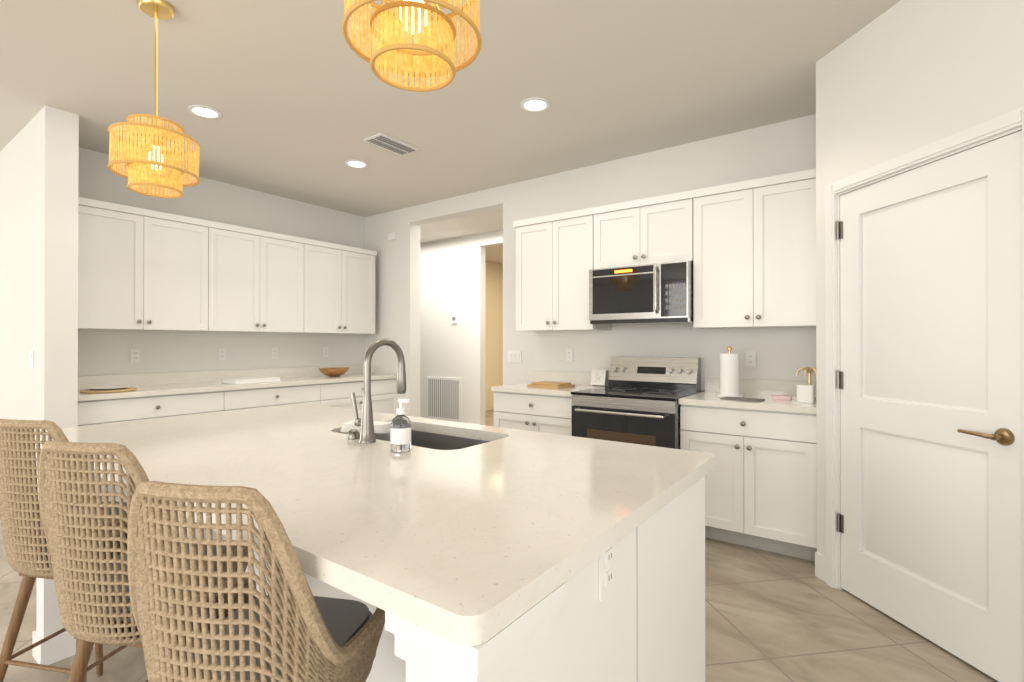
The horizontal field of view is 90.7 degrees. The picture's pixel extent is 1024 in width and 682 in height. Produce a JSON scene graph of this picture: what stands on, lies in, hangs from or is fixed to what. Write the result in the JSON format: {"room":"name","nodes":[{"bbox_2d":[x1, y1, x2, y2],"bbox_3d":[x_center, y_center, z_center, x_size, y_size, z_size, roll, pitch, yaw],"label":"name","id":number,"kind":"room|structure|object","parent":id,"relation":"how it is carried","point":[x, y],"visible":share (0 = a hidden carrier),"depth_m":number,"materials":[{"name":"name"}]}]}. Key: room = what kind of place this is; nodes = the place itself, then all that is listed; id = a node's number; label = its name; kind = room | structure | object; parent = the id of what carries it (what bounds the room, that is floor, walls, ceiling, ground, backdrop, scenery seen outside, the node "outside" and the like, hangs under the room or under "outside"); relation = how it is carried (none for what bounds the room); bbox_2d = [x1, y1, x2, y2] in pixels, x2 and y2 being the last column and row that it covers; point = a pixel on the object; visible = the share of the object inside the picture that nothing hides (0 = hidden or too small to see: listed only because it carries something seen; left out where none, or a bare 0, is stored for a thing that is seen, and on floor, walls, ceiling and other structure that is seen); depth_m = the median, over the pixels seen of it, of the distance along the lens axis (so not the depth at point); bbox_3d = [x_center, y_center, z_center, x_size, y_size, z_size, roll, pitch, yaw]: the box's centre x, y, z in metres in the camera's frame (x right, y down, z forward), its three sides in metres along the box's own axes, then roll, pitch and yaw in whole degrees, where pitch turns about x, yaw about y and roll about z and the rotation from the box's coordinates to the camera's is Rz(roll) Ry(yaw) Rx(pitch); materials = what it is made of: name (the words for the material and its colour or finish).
{"room":"kitchen","nodes":[
{"label":"kitchen","id":0,"kind":"room"},
{"bbox_2d":[0,106,78,466],"bbox_3d":[-5.711,-0.114,5.325,6.720,2.823,0.183,0,0,36],"label":"wall","id":1,"kind":"structure","parent":0,"point":[39,157],"depth_m":3.41,"materials":[{"name":"white paint"}]},
{"bbox_2d":[78,147,364,375],"bbox_3d":[-2.728,-0.115,5.077,0.160,2.823,2.920,0,0,36],"label":"wall","id":2,"kind":"structure","parent":0,"point":[103,352],"depth_m":4.83,"materials":[{"name":"white paint"}]},
{"bbox_2d":[130,349,139,362],"bbox_3d":[-3.192,0.124,4.288,0.009,0.115,0.070,0,0,36],"label":"outlet","id":3,"kind":"object","parent":2,"relation":"attached to","point":[134,355],"depth_m":4.28,"materials":[{"name":"white plastic"}]},
{"bbox_2d":[78,197,217,331],"bbox_3d":[-3.074,-0.574,4.186,0.324,0.967,1.028,0,0,36],"label":"upper cabinet","id":4,"kind":"object","parent":2,"relation":"attached to","point":[144,269],"depth_m":4.07,"materials":[{"name":"white paint"}]},
{"bbox_2d":[218,348,225,359],"bbox_3d":[-2.781,0.126,4.854,0.009,0.115,0.070,0,0,36],"label":"outlet","id":5,"kind":"object","parent":2,"relation":"attached to","point":[221,351],"depth_m":4.85,"materials":[{"name":"white plastic"}]},
{"bbox_2d":[218,222,309,332],"bbox_3d":[-2.537,-0.572,4.924,0.324,0.967,1.032,0,0,36],"label":"upper cabinet","id":6,"kind":"object","parent":2,"relation":"attached to","point":[264,276],"depth_m":4.85,"materials":[{"name":"white paint"}]},
{"bbox_2d":[271,348,277,358],"bbox_3d":[-2.475,0.128,5.275,0.009,0.115,0.070,0,0,36],"label":"outlet","id":7,"kind":"object","parent":2,"relation":"attached to","point":[274,351],"depth_m":5.27,"materials":[{"name":"white plastic"}]},
{"bbox_2d":[323,347,327,357],"bbox_3d":[-2.123,0.130,5.761,0.009,0.115,0.070,0,0,36],"label":"outlet","id":8,"kind":"object","parent":2,"relation":"attached to","point":[325,349],"depth_m":5.76,"materials":[{"name":"white plastic"}]},
{"bbox_2d":[310,239,376,333],"bbox_3d":[-2.019,-0.569,5.639,0.324,0.967,0.968,0,0,36],"label":"upper cabinet","id":9,"kind":"object","parent":2,"relation":"attached to","point":[342,277],"depth_m":5.56,"materials":[{"name":"white paint"}]},
{"bbox_2d":[0,0,900,264],"bbox_3d":[-1.418,-1.571,3.773,15.500,0.080,15.500,0,0,36],"label":"ceiling","id":10,"kind":"structure","parent":0,"point":[302,98],"depth_m":3.04,"materials":[{"name":"white paint"}]},
{"bbox_2d":[107,0,200,197],"bbox_3d":[-1.631,-1.110,2.319,0.348,0.853,0.348,0,0,36],"label":"pendant light","id":11,"kind":"object","parent":10,"relation":"hanging from","point":[150,158],"visible":1,"depth_m":2.25,"materials":[{"name":"brown"}]},
{"bbox_2d":[188,105,221,118],"bbox_3d":[-2.050,-1.527,3.379,0.195,0.009,0.195,0,0,-9],"label":"recessed light","id":12,"kind":"object","parent":10,"relation":"in","point":[203,111],"depth_m":3.37,"materials":[{"name":"white paint"}]},
{"bbox_2d":[345,160,367,167],"bbox_3d":[-1.339,-1.523,4.358,0.195,0.009,0.195,0,0,-9],"label":"recessed light","id":13,"kind":"object","parent":10,"relation":"in","point":[351,163],"depth_m":4.34,"materials":[{"name":"white paint"}]},
{"bbox_2d":[363,133,418,155],"bbox_3d":[-0.934,-1.521,3.928,0.200,0.017,0.380,0,0,36],"label":"ceiling vent","id":14,"kind":"object","parent":10,"relation":"in","point":[389,143],"visible":0.98,"depth_m":3.90,"materials":[{"name":"white metal"}]},
{"bbox_2d":[342,0,481,91],"bbox_3d":[-0.251,-1.114,1.293,0.348,0.853,0.348,0,0,36],"label":"pendant light","id":15,"kind":"object","parent":10,"relation":"hanging from","point":[435,53],"visible":1,"depth_m":1.31,"materials":[{"name":"brown"}]},
{"bbox_2d":[520,97,549,111],"bbox_3d":[0.150,-1.528,3.277,0.195,0.009,0.195,0,0,-9],"label":"recessed light","id":16,"kind":"object","parent":10,"relation":"in","point":[535,104],"depth_m":3.27,"materials":[{"name":"white paint"}]},
{"bbox_2d":[420,230,502,424],"bbox_3d":[0.192,-0.108,6.750,8.600,2.823,0.120,0,0,36],"label":"wall","id":17,"kind":"structure","parent":0,"point":[452,276],"depth_m":7.36,"materials":[{"name":"white paint"}]},
{"bbox_2d":[427,376,461,421],"bbox_3d":[-1.013,0.859,7.537,0.700,0.635,0.015,0,0,36],"label":"air vent","id":18,"kind":"object","parent":17,"relation":"in","point":[444,398],"visible":1,"depth_m":7.52,"materials":[{"name":"white metal"}]},
{"bbox_2d":[452,316,456,322],"bbox_3d":[-0.845,-0.314,7.416,0.090,0.110,0.022,0,0,36],"label":"thermostat","id":19,"kind":"object","parent":17,"relation":"attached to","point":[454,319],"visible":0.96,"depth_m":7.40,"materials":[{"name":"white plastic"}]},
{"bbox_2d":[485,261,502,410],"bbox_3d":[-0.853,-0.098,9.140,0.100,2.823,2.520,0,0,36],"label":"wall","id":20,"kind":"structure","parent":0,"point":[493,324],"depth_m":9.72,"materials":[{"name":"beige paint"}]},
{"bbox_2d":[0,409,998,681],"bbox_3d":[-1.418,1.322,3.761,15.500,0.060,15.500,0,0,36],"label":"floor","id":21,"kind":"structure","parent":0,"point":[774,617],"depth_m":2.20,"materials":[{"name":"tile"}]},
{"bbox_2d":[0,419,127,681],"bbox_3d":[-1.432,0.760,1.719,0.528,1.048,0.530,0,0,36],"label":"bar stool","id":22,"kind":"object","parent":21,"relation":"on","point":[27,550],"visible":0.31,"depth_m":1.53,"materials":[{"name":"brown wicker"}]},
{"bbox_2d":[38,441,247,681],"bbox_3d":[-0.955,0.758,1.373,0.528,1.048,0.530,0,0,36],"label":"bar stool","id":23,"kind":"object","parent":21,"relation":"on","point":[90,569],"visible":0.62,"depth_m":1.18,"materials":[{"name":"brown wicker"}]},
{"bbox_2d":[78,390,233,426],"bbox_3d":[-2.959,0.856,4.087,0.620,0.874,1.044,0,0,36],"label":"base cabinet","id":24,"kind":"object","parent":21,"relation":"on","point":[104,411],"depth_m":3.86,"materials":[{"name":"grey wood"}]},
{"bbox_2d":[78,364,396,400],"bbox_3d":[-2.401,0.351,4.837,0.642,0.138,2.913,0,0,36],"label":"countertop","id":25,"kind":"structure","parent":24,"relation":"on","point":[151,384],"depth_m":4.51,"materials":[{"name":"stone"}]},
{"bbox_2d":[79,386,136,392],"bbox_3d":[-3.045,0.362,3.822,0.340,0.030,0.340,0,0,36],"label":"charger plate","id":26,"kind":"object","parent":25,"relation":"on","point":[104,389],"visible":1,"depth_m":3.75,"materials":[{"name":"brown wood"}]},
{"bbox_2d":[220,376,280,383],"bbox_3d":[-2.407,0.360,4.669,0.285,0.040,0.433,0,0,36],"label":"book","id":27,"kind":"object","parent":25,"relation":"on","point":[249,380],"visible":1,"depth_m":4.59,"materials":[{"name":"white paper"}]},
{"bbox_2d":[318,367,348,376],"bbox_3d":[-1.929,0.339,5.495,0.264,0.090,0.346,0,0,36],"label":"wooden bowl","id":28,"kind":"object","parent":25,"relation":"on","point":[334,371],"visible":1,"depth_m":5.42,"materials":[{"name":"brown wood"}]},
{"bbox_2d":[127,481,384,681],"bbox_3d":[-0.477,0.757,1.026,0.528,1.048,0.530,0,0,36],"label":"bar stool","id":29,"kind":"object","parent":21,"relation":"on","point":[237,626],"visible":0.96,"depth_m":0.83,"materials":[{"name":"brown wicker"}]},
{"bbox_2d":[234,383,329,409],"bbox_3d":[-2.418,0.859,4.832,0.620,0.874,1.032,0,0,36],"label":"base cabinet","id":30,"kind":"object","parent":21,"relation":"on","point":[317,394],"depth_m":4.70,"materials":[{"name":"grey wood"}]},
{"bbox_2d":[330,378,398,414],"bbox_3d":[-1.869,0.862,5.588,0.620,0.874,1.070,0,0,36],"label":"base cabinet","id":31,"kind":"object","parent":21,"relation":"on","point":[384,395],"depth_m":5.54,"materials":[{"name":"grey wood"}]},
{"bbox_2d":[30,427,714,681],"bbox_3d":[-0.665,0.843,1.839,2.384,0.882,1.174,0,0,36],"label":"kitchen island","id":32,"kind":"object","parent":21,"relation":"on","point":[632,609],"depth_m":1.09,"materials":[{"name":"white paint"}]},
{"bbox_2d":[35,403,714,634],"bbox_3d":[-0.653,0.390,1.857,2.380,0.040,1.230,0,0,36],"label":"island countertop","id":33,"kind":"structure","parent":32,"relation":"on","point":[459,536],"depth_m":1.25,"materials":[{"name":"white stone"}]},
{"bbox_2d":[341,421,391,432],"bbox_3d":[-0.594,0.354,2.092,0.210,0.032,0.100,0,0,11],"label":"folded towel","id":34,"kind":"object","parent":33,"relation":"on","point":[382,426],"visible":0.62,"depth_m":2.05,"materials":[{"name":"white fabric"}]},
{"bbox_2d":[342,339,405,442],"bbox_3d":[-0.524,0.181,1.944,0.155,0.380,0.213,0,0,36],"label":"faucet","id":35,"kind":"object","parent":33,"relation":"on","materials":[{"name":"silver metal"}]},
{"bbox_2d":[390,398,410,451],"bbox_3d":[-0.375,0.282,1.711,0.070,0.174,0.069,0,0,36],"label":"soap bottle","id":36,"kind":"object","parent":33,"relation":"on","point":[400,434],"visible":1,"depth_m":1.69,"materials":[{"name":"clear plastic"}]},
{"bbox_2d":[598,532,616,602],"bbox_3d":[0.195,0.456,1.024,0.009,0.115,0.070,0,0,36],"label":"outlet","id":37,"kind":"object","parent":32,"relation":"attached to","point":[607,560],"depth_m":1.01,"materials":[{"name":"white plastic"}]},
{"bbox_2d":[494,391,571,435],"bbox_3d":[0.340,0.857,4.263,0.778,0.874,0.620,0,0,36],"label":"base cabinet","id":38,"kind":"object","parent":21,"relation":"on","point":[552,414],"depth_m":4.00,"materials":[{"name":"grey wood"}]},
{"bbox_2d":[571,356,704,448],"bbox_3d":[0.932,0.709,3.753,0.768,1.165,0.745,0,0,36],"label":"range","id":39,"kind":"object","parent":21,"relation":"on","point":[635,400],"visible":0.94,"depth_m":3.61,"materials":[{"name":"silver metal"}]},
{"bbox_2d":[680,404,816,560],"bbox_3d":[1.601,0.853,3.348,0.778,0.874,0.620,0,0,36],"label":"base cabinet","id":40,"kind":"object","parent":21,"relation":"on","point":[761,485],"depth_m":3.06,"materials":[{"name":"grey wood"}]},
{"bbox_2d":[491,371,816,413],"bbox_3d":[0.962,0.347,3.800,2.341,0.138,0.642,0,0,36],"label":"countertop","id":41,"kind":"structure","parent":40,"relation":"on","point":[766,390],"depth_m":3.57,"materials":[{"name":"stone"}]},
{"bbox_2d":[527,381,574,388],"bbox_3d":[0.324,0.361,4.206,0.340,0.035,0.240,0,0,44],"label":"cutting boards","id":42,"kind":"object","parent":41,"relation":"on","point":[550,384],"visible":1,"depth_m":4.12,"materials":[{"name":"brown wood"}]},
{"bbox_2d":[590,370,607,385],"bbox_3d":[0.737,0.310,4.282,0.130,0.135,0.062,0,0,36],"label":"plaque","id":43,"kind":"object","parent":41,"relation":"on","point":[598,377],"visible":0.97,"depth_m":4.26,"materials":[{"name":"white ceramic"}]},
{"bbox_2d":[716,346,742,396],"bbox_3d":[1.472,0.205,3.422,0.170,0.340,0.170,0,0,36],"label":"paper towel holder","id":44,"kind":"object","parent":41,"relation":"on","point":[729,374],"visible":0.98,"depth_m":3.37,"materials":[{"name":"white paper"}]},
{"bbox_2d":[720,397,764,401],"bbox_3d":[1.479,0.372,3.244,0.240,0.006,0.140,0,0,42],"label":"cloth","id":45,"kind":"object","parent":41,"relation":"on","point":[745,399],"visible":0.96,"depth_m":3.23,"materials":[{"name":"grey fabric"}]},
{"bbox_2d":[772,395,791,399],"bbox_3d":[1.740,0.364,3.264,0.110,0.022,0.070,0,0,31],"label":"sponge","id":46,"kind":"object","parent":41,"relation":"on","point":[783,397],"visible":1,"depth_m":3.24,"materials":[{"name":"pink"}]},
{"bbox_2d":[797,384,814,402],"bbox_3d":[1.799,0.322,3.098,0.090,0.105,0.090,0,0,36],"label":"canister","id":47,"kind":"object","parent":41,"relation":"on","point":[805,393],"visible":1,"depth_m":3.06,"materials":[{"name":"white ceramic"}]},
{"bbox_2d":[796,367,816,399],"bbox_3d":[1.920,0.272,3.258,0.156,0.207,0.160,0,0,36],"label":"figurine","id":48,"kind":"object","parent":41,"relation":"on","point":[808,370],"visible":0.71,"depth_m":3.25,"materials":[{"name":"gold metal"}]},
{"bbox_2d":[365,114,815,416],"bbox_3d":[0.442,-0.116,4.678,5.760,2.823,0.160,0,0,36],"label":"wall","id":49,"kind":"structure","parent":0,"point":[775,149],"depth_m":4.36,"materials":[{"name":"white paint"}]},
{"bbox_2d":[388,232,396,240],"bbox_3d":[-1.395,-1.220,5.897,0.120,0.080,0.027,0,0,36],"label":"door chime","id":50,"kind":"object","parent":49,"relation":"attached to","point":[392,236],"visible":0.93,"depth_m":5.88,"materials":[{"name":"white plastic"}]},
{"bbox_2d":[508,351,521,362],"bbox_3d":[0.022,0.152,4.872,0.162,0.115,0.012,0,0,36],"label":"light switch","id":51,"kind":"object","parent":49,"relation":"attached to","point":[516,357],"depth_m":4.86,"materials":[{"name":"white plastic"}]},
{"bbox_2d":[513,207,610,330],"bbox_3d":[0.435,-0.574,4.382,0.756,0.967,0.324,0,0,36],"label":"upper cabinet","id":52,"kind":"object","parent":49,"relation":"attached to","point":[554,252],"depth_m":4.24,"materials":[{"name":"white paint"}]},
{"bbox_2d":[566,349,572,361],"bbox_3d":[0.513,0.124,4.518,0.070,0.115,0.009,0,0,36],"label":"outlet","id":53,"kind":"object","parent":49,"relation":"attached to","point":[569,352],"depth_m":4.51,"materials":[{"name":"white plastic"}]},
{"bbox_2d":[593,190,692,268],"bbox_3d":[1.057,-0.813,3.932,0.776,0.491,0.324,0,0,36],"label":"upper cabinet","id":54,"kind":"object","parent":49,"relation":"attached to","point":[658,229],"depth_m":3.78,"materials":[{"name":"white paint"}]},
{"bbox_2d":[589,260,693,325],"bbox_3d":[1.019,-0.346,3.878,0.768,0.427,0.450,0,0,36],"label":"microwave","id":55,"kind":"object","parent":54,"relation":"attached to","point":[654,294],"visible":0.98,"depth_m":3.70,"materials":[{"name":"silver metal"}]},
{"bbox_2d":[745,351,755,366],"bbox_3d":[1.718,0.131,3.643,0.070,0.115,0.009,0,0,36],"label":"outlet","id":56,"kind":"object","parent":49,"relation":"attached to","point":[750,356],"depth_m":3.64,"materials":[{"name":"white plastic"}]},
{"bbox_2d":[692,169,815,328],"bbox_3d":[1.688,-0.577,3.473,0.777,0.967,0.324,0,0,36],"label":"upper cabinet","id":57,"kind":"object","parent":49,"relation":"attached to","point":[747,248],"depth_m":3.33,"materials":[{"name":"white paint"}]},
{"bbox_2d":[816,0,1023,588],"bbox_3d":[1.984,-0.130,1.212,0.120,2.823,3.200,0,0,-9],"label":"wall","id":58,"kind":"structure","parent":0,"point":[901,77],"depth_m":2.27,"materials":[{"name":"white paint"}]},
{"bbox_2d":[815,106,1023,588],"bbox_3d":[1.761,0.228,2.279,0.750,2.116,0.711,0,0,36],"label":"door frame","id":59,"kind":"structure","parent":58,"relation":"attached to","point":[826,569],"depth_m":2.10,"materials":[{"name":"white paint"}]},
{"bbox_2d":[836,130,1023,681],"bbox_3d":[1.779,0.259,2.224,0.624,2.029,0.607,0,0,36],"label":"pantry door","id":60,"kind":"structure","parent":58,"relation":"in","point":[930,522],"depth_m":2.12,"materials":[{"name":"white paint"}]}
]}

